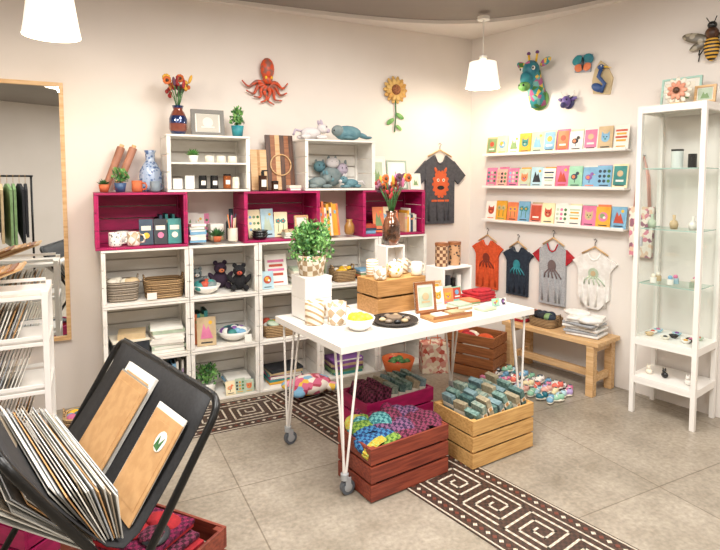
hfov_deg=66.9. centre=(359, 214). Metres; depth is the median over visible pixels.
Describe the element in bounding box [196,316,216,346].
greeting card
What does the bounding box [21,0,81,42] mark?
pendant lamp
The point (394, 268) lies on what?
teapot
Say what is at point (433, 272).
display box
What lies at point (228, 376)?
book stack
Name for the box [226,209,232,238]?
glass bottle
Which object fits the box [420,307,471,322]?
wooden tray
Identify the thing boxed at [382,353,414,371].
bowl
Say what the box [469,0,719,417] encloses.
wall
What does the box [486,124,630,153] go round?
cards
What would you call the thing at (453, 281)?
jars
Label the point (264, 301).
wooden crate
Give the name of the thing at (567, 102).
wall sculpture
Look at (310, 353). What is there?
wooden crate
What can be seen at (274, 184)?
candle jar
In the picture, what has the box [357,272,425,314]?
wooden crate
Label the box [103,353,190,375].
wooden crate
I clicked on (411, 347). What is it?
wooden crate
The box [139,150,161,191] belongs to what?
patterned vase
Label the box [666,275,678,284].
cups
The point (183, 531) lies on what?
wooden crate
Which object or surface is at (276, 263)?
print
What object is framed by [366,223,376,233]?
stack
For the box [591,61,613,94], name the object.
wall art
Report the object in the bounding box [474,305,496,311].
stack
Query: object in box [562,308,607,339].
folded clothes
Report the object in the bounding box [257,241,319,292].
wooden crate
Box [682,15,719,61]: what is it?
wall sculpture
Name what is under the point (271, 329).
fabric basket
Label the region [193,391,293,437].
mosaic floor border
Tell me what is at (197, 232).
stack
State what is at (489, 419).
wooden crate
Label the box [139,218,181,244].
boxes
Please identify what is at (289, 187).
notebooks
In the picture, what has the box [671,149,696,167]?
glass jar
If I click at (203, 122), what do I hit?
picture frame
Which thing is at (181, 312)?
wooden crate
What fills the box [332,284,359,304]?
wooden crate
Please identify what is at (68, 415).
fabric basket
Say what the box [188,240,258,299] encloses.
wooden crate
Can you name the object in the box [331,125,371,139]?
plush manatee
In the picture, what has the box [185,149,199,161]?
potted succulent
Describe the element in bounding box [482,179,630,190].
ledge shelf
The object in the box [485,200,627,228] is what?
cards
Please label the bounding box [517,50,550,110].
wall sculpture
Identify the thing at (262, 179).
soap bottle
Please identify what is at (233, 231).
pencil cup
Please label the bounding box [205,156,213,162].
ceramic cup
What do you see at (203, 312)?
books
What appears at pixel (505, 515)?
mosaic floor border
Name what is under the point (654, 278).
cups
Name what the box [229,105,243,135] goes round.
potted plant
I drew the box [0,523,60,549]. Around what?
wooden crate
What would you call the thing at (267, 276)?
notecards
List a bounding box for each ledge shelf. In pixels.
[481,218,628,231]
[482,140,632,156]
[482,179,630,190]
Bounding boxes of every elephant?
[193,267,206,282]
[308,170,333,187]
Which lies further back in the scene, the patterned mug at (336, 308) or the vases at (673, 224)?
the vases at (673, 224)
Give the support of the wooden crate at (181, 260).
on the wooden crate at (181, 312)
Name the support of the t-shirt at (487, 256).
attached to the wall at (643, 45)
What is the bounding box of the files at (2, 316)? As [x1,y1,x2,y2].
[0,301,31,339]
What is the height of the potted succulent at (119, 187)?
0.166 m
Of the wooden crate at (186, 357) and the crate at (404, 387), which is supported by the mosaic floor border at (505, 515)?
the crate at (404, 387)
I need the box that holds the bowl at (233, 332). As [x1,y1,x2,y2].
[217,324,250,340]
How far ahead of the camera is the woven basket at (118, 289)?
3.57 m
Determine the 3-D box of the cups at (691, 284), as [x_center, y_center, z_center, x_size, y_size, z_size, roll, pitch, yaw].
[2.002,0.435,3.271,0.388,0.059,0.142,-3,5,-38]
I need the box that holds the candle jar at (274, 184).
[271,181,278,190]
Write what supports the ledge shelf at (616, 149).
attached to the wall at (643, 45)
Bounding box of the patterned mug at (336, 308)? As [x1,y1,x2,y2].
[328,300,352,325]
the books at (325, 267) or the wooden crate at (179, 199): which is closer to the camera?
the wooden crate at (179, 199)
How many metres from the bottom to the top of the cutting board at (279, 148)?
0.418 m
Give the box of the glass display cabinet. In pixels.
[628,100,719,431]
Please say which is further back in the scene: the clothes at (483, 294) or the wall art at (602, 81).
the wall art at (602, 81)
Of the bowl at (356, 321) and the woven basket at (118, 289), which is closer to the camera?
the bowl at (356, 321)
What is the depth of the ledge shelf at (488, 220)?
4.26 m
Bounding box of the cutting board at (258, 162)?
[250,149,267,189]
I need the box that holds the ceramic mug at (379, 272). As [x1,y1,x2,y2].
[373,266,386,279]
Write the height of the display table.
0.759 m
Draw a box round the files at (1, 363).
[0,347,32,388]
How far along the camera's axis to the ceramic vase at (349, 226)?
4.28 m
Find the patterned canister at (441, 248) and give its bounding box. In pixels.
[435,242,447,266]
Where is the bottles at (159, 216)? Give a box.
[153,213,178,235]
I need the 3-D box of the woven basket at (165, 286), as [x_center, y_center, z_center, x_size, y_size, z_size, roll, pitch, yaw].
[-1.357,0.479,3.765,0.267,0.155,0.236,-2,4,-27]
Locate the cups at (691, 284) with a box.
[689,277,694,288]
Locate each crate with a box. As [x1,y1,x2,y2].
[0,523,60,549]
[60,503,226,549]
[93,192,187,250]
[100,246,189,307]
[101,300,190,362]
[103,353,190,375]
[160,134,249,191]
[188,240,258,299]
[189,293,258,352]
[191,344,259,401]
[233,190,319,242]
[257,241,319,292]
[258,290,303,342]
[259,337,320,392]
[293,139,374,190]
[320,345,377,379]
[321,234,377,285]
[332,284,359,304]
[338,402,448,502]
[340,368,432,424]
[346,189,424,236]
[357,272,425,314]
[378,234,426,275]
[378,337,425,371]
[434,371,533,469]
[445,326,506,378]
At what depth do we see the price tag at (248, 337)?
3.91 m
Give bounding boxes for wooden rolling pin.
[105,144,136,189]
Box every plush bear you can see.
[208,260,232,287]
[227,263,251,290]
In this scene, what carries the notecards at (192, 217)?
on the wooden crate at (249, 256)
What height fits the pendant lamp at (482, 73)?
0.555 m
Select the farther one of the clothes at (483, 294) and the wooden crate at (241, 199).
the wooden crate at (241, 199)
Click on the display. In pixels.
(304, 288)
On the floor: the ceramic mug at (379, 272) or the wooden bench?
the wooden bench
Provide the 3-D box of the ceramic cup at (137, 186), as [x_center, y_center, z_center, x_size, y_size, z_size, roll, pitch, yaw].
[-1.440,-0.188,3.564,0.102,0.075,0.066,0,4,0]
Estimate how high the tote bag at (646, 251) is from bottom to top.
0.736 m
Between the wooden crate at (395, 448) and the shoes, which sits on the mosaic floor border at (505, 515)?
the wooden crate at (395, 448)
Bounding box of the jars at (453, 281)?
[445,274,460,286]
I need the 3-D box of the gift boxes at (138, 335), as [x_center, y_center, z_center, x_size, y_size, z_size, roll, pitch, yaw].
[-1.553,0.855,3.668,0.233,0.150,0.210,-2,4,-32]
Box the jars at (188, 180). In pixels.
[172,174,239,188]
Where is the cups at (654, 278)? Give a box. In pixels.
[650,272,661,282]
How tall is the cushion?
0.130 m
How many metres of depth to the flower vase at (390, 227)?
3.49 m
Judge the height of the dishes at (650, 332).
0.028 m
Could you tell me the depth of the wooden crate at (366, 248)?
4.52 m
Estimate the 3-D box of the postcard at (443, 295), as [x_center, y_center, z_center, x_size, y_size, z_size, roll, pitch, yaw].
[0.493,0.509,3.438,0.228,0.114,0.032,-2,4,-28]
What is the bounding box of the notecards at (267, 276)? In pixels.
[262,271,273,288]
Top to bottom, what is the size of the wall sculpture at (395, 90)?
0.478 m
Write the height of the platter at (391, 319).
0.032 m
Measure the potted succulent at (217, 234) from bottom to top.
0.106 m
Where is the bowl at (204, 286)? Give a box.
[194,279,220,293]
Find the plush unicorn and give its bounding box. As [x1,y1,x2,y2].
[292,119,329,138]
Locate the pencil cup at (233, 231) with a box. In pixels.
[227,214,237,240]
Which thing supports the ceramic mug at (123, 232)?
in the wooden crate at (179, 199)
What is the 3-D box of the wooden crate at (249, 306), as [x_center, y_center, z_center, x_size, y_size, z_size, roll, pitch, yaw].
[-1.014,0.746,3.966,0.476,0.364,0.320,-2,4,-27]
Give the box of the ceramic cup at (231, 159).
[228,156,236,162]
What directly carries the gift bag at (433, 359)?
on the floor
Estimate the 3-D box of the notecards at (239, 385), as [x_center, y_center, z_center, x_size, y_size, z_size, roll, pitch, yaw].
[-0.866,1.230,3.926,0.204,0.104,0.030,-2,4,-27]
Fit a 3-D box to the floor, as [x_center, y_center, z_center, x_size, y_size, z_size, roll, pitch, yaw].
[0.121,1.528,1.166,7.391,0.100,8.130,0,4,0]
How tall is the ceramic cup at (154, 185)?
0.070 m
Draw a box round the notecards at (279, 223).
[248,209,287,238]
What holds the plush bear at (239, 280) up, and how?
in the wooden crate at (249, 256)
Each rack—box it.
[0,277,56,443]
[0,338,219,549]
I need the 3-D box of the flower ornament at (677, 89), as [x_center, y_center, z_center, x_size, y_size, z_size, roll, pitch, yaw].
[2.003,-0.783,3.430,0.087,0.172,0.172,-3,5,-38]
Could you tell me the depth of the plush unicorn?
4.14 m
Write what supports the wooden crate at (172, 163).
on the wooden crate at (179, 199)
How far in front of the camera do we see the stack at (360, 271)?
4.38 m
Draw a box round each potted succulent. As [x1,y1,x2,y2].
[97,179,110,191]
[111,167,129,191]
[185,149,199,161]
[210,227,224,241]
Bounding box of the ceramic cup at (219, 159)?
[216,156,225,162]
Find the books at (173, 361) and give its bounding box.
[167,357,183,371]
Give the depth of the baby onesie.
4.16 m
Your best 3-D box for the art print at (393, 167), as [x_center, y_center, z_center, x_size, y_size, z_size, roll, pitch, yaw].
[0.302,-0.336,4.553,0.190,0.240,0.075,-2,4,-27]
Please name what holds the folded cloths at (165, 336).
in the wooden crate at (181, 312)
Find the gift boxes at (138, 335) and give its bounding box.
[108,327,149,357]
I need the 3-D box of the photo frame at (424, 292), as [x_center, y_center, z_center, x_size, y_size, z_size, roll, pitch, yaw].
[0.383,0.488,3.263,0.140,0.181,0.071,-2,4,-25]
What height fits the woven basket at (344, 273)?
0.125 m
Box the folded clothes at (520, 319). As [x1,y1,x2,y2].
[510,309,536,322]
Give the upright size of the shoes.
0.093 m
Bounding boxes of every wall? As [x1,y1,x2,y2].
[0,0,471,417]
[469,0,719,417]
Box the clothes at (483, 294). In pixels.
[460,287,495,301]
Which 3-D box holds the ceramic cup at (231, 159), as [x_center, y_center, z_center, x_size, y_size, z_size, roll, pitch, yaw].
[-0.911,-0.395,3.888,0.064,0.050,0.064,0,4,0]
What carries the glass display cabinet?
on the floor
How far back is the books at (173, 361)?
3.78 m
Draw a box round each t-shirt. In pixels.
[415,143,465,223]
[472,228,503,289]
[503,234,533,296]
[532,230,574,306]
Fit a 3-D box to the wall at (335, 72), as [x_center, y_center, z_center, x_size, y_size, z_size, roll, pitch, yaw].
[-1.291,-0.144,4.016,5.160,2.870,0.102,-2,4,-27]
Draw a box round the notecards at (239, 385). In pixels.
[225,378,253,395]
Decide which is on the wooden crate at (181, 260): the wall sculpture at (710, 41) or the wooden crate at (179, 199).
the wooden crate at (179, 199)
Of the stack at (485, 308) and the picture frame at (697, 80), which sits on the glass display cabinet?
the picture frame at (697, 80)
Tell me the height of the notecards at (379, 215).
0.208 m
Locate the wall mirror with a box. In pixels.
[0,78,71,340]
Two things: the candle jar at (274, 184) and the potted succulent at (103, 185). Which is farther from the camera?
the candle jar at (274, 184)
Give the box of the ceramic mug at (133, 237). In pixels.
[127,231,145,245]
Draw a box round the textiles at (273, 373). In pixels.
[263,359,302,384]
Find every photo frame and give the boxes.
[413,281,436,312]
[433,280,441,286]
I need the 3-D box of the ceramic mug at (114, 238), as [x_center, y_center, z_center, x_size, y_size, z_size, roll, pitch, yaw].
[-1.576,0.158,3.538,0.080,0.090,0.107,4,5,43]
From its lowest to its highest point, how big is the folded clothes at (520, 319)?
0.086 m
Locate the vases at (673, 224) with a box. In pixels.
[648,214,696,230]
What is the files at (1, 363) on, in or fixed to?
on the display rack at (35, 381)
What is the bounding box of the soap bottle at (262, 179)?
[258,170,267,190]
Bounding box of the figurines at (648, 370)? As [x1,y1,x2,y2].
[645,364,690,384]
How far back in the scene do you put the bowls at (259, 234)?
3.92 m
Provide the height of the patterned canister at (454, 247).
0.158 m
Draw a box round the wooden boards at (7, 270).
[0,261,26,277]
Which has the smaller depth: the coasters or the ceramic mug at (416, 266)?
the ceramic mug at (416, 266)
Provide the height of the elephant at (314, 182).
0.137 m
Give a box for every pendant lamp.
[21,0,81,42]
[465,15,499,90]
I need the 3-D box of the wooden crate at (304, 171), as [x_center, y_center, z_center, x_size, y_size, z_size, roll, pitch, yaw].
[-0.214,-0.389,4.296,0.586,0.383,0.320,-2,4,-27]
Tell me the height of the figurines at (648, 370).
0.070 m
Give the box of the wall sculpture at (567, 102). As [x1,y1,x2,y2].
[558,90,576,108]
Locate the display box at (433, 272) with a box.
[426,263,471,293]
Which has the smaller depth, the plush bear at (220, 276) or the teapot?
the teapot
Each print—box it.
[264,253,287,285]
[367,156,385,182]
[385,160,407,188]
[409,173,420,188]
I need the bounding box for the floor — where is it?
[18,343,719,549]
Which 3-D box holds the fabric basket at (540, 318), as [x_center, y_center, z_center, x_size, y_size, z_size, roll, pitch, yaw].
[1.472,0.818,4.314,0.209,0.110,0.236,-3,5,-38]
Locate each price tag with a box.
[147,293,156,299]
[245,334,251,342]
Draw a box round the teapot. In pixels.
[386,259,403,276]
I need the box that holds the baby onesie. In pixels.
[573,239,617,309]
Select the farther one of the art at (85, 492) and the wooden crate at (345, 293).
the wooden crate at (345, 293)
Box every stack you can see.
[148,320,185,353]
[188,223,206,242]
[207,223,223,239]
[221,370,251,386]
[287,266,298,283]
[354,267,365,277]
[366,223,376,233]
[446,300,472,310]
[459,297,479,305]
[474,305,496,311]
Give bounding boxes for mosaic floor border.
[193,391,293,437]
[264,390,638,549]
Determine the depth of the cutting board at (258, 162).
4.00 m
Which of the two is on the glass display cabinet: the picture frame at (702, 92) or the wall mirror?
the picture frame at (702, 92)
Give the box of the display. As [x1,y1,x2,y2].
[291,273,331,320]
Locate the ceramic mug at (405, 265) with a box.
[397,258,410,272]
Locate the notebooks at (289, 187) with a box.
[286,185,300,190]
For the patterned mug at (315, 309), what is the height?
0.125 m
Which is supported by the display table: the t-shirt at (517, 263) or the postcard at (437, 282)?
the postcard at (437, 282)
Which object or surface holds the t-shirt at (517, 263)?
hanging from the wall at (643, 45)
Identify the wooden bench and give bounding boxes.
[502,319,619,397]
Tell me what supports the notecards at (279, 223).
in the wooden crate at (241, 199)
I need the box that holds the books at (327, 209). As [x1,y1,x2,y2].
[313,201,339,235]
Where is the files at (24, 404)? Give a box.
[0,395,34,424]
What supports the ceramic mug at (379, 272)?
on the wooden crate at (392, 294)
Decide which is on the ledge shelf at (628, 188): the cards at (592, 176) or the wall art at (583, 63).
the cards at (592, 176)
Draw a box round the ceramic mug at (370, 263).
[366,259,377,276]
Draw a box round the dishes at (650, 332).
[645,328,703,343]
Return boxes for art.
[0,361,187,549]
[572,53,593,72]
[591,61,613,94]
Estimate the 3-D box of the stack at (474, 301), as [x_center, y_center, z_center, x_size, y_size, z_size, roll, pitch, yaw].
[0.697,0.549,3.457,0.092,0.033,0.114,-2,4,-34]
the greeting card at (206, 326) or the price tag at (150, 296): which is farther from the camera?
the greeting card at (206, 326)
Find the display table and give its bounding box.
[275,300,533,494]
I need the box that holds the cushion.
[281,373,336,397]
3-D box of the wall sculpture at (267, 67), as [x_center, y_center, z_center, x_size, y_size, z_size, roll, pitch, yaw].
[-0.716,-1.019,4.143,0.367,0.352,0.087,-2,4,-27]
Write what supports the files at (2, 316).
on the display rack at (35, 381)
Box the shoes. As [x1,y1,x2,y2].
[479,364,572,403]
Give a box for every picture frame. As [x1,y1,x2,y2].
[190,109,224,135]
[294,215,307,233]
[660,75,703,104]
[694,83,717,101]
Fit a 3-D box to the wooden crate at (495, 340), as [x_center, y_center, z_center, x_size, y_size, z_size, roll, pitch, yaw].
[0.930,1.096,4.390,0.420,0.330,0.260,3,5,38]
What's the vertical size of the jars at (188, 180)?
0.102 m
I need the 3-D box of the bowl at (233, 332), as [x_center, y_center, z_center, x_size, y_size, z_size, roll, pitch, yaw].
[-0.924,0.857,3.996,0.240,0.104,0.240,-1,4,-14]
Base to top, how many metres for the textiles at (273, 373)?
0.102 m
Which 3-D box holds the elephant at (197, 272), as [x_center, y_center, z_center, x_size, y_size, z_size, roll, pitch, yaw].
[-1.183,0.461,3.951,0.149,0.166,0.117,-2,4,-27]
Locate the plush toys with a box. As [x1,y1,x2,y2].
[313,156,347,185]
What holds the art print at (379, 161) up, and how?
on the wooden crate at (357, 206)
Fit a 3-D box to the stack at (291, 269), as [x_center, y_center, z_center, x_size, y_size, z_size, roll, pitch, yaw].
[-0.473,0.465,4.209,0.145,0.125,0.171,-2,4,-27]
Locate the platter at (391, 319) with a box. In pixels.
[373,312,418,326]
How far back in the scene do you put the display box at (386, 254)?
3.54 m
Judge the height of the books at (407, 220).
0.195 m
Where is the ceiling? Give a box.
[240,0,595,19]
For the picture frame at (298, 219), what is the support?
in the wooden crate at (241, 199)
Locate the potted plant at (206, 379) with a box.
[195,362,220,389]
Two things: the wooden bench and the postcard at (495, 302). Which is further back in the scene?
the wooden bench
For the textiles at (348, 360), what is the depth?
4.34 m
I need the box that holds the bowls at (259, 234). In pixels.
[252,229,267,239]
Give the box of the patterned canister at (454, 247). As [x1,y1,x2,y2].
[448,241,460,264]
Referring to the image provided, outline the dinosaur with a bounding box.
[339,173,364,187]
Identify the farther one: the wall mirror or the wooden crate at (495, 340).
the wooden crate at (495, 340)
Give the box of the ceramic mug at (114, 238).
[108,232,127,246]
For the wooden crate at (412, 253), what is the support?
on the wooden crate
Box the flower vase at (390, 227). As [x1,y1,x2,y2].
[375,173,411,244]
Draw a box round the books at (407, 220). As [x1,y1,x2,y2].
[398,208,415,231]
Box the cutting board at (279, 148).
[264,135,294,189]
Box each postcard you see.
[435,286,453,304]
[443,285,461,300]
[491,297,506,306]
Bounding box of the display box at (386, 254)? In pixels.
[377,244,404,266]
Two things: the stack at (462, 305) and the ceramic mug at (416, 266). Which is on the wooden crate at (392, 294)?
the ceramic mug at (416, 266)
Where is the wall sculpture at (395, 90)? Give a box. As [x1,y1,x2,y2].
[383,76,406,131]
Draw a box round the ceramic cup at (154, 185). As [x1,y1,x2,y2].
[150,181,163,191]
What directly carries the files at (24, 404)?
on the display rack at (35, 381)
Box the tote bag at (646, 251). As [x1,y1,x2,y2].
[629,155,655,257]
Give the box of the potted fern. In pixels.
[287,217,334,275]
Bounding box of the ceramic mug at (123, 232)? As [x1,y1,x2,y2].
[116,231,128,243]
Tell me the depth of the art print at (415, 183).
4.53 m
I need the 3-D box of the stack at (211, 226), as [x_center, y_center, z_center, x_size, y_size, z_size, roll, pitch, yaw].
[-1.045,0.119,3.944,0.095,0.115,0.115,-2,4,-27]
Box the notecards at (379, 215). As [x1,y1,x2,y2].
[372,207,398,231]
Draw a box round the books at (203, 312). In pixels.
[194,307,207,344]
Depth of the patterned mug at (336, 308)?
2.94 m
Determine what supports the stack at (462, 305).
on the display table
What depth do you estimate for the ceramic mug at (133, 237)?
3.55 m
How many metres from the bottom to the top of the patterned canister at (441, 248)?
0.158 m
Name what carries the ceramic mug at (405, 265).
on the wooden crate at (392, 294)
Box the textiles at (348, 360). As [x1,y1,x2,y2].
[324,352,362,375]
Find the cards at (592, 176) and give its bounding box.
[486,164,628,187]
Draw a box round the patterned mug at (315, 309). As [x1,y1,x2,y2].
[305,299,326,325]
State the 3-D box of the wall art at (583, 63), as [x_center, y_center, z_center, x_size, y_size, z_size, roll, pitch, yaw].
[1.709,-1.162,4.175,0.035,0.142,0.176,-3,5,-38]
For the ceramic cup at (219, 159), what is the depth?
3.83 m
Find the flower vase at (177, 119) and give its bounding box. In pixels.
[162,73,191,133]
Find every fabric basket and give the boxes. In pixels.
[62,407,79,428]
[263,317,292,337]
[529,309,562,328]
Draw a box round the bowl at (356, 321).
[343,312,374,330]
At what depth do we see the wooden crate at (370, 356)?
4.40 m
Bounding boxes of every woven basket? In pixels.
[106,273,138,302]
[142,272,183,298]
[328,263,355,281]
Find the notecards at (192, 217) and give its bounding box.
[187,213,208,238]
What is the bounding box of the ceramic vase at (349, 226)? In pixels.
[344,219,353,234]
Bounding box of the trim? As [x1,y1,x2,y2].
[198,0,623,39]
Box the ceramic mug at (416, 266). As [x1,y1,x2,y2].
[411,261,424,275]
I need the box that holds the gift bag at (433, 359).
[419,335,449,373]
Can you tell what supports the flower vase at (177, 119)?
on the wooden crate at (172, 163)
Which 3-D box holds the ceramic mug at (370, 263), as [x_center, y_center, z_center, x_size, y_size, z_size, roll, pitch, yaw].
[0.066,0.319,3.328,0.072,0.100,0.108,-2,4,-25]
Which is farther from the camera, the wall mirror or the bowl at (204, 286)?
the bowl at (204, 286)
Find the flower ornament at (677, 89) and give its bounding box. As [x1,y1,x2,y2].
[663,77,692,103]
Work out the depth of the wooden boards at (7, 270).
2.92 m
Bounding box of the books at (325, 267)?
[324,258,326,273]
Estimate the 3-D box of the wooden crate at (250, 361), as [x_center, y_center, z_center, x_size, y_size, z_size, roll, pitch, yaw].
[-1.014,1.112,3.990,0.476,0.364,0.320,-2,4,-27]
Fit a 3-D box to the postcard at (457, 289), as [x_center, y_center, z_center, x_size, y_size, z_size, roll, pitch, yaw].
[0.599,0.509,3.545,0.157,0.102,0.029,-2,4,-34]
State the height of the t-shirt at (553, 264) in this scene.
0.613 m
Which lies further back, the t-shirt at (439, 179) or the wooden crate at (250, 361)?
the t-shirt at (439, 179)
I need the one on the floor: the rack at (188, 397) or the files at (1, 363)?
the rack at (188, 397)
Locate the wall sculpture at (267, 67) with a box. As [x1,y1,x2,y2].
[242,58,287,104]
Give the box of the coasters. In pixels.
[281,229,295,237]
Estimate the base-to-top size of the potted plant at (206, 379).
0.224 m
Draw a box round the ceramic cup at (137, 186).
[132,181,147,191]
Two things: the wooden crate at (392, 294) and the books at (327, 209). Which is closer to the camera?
the wooden crate at (392, 294)

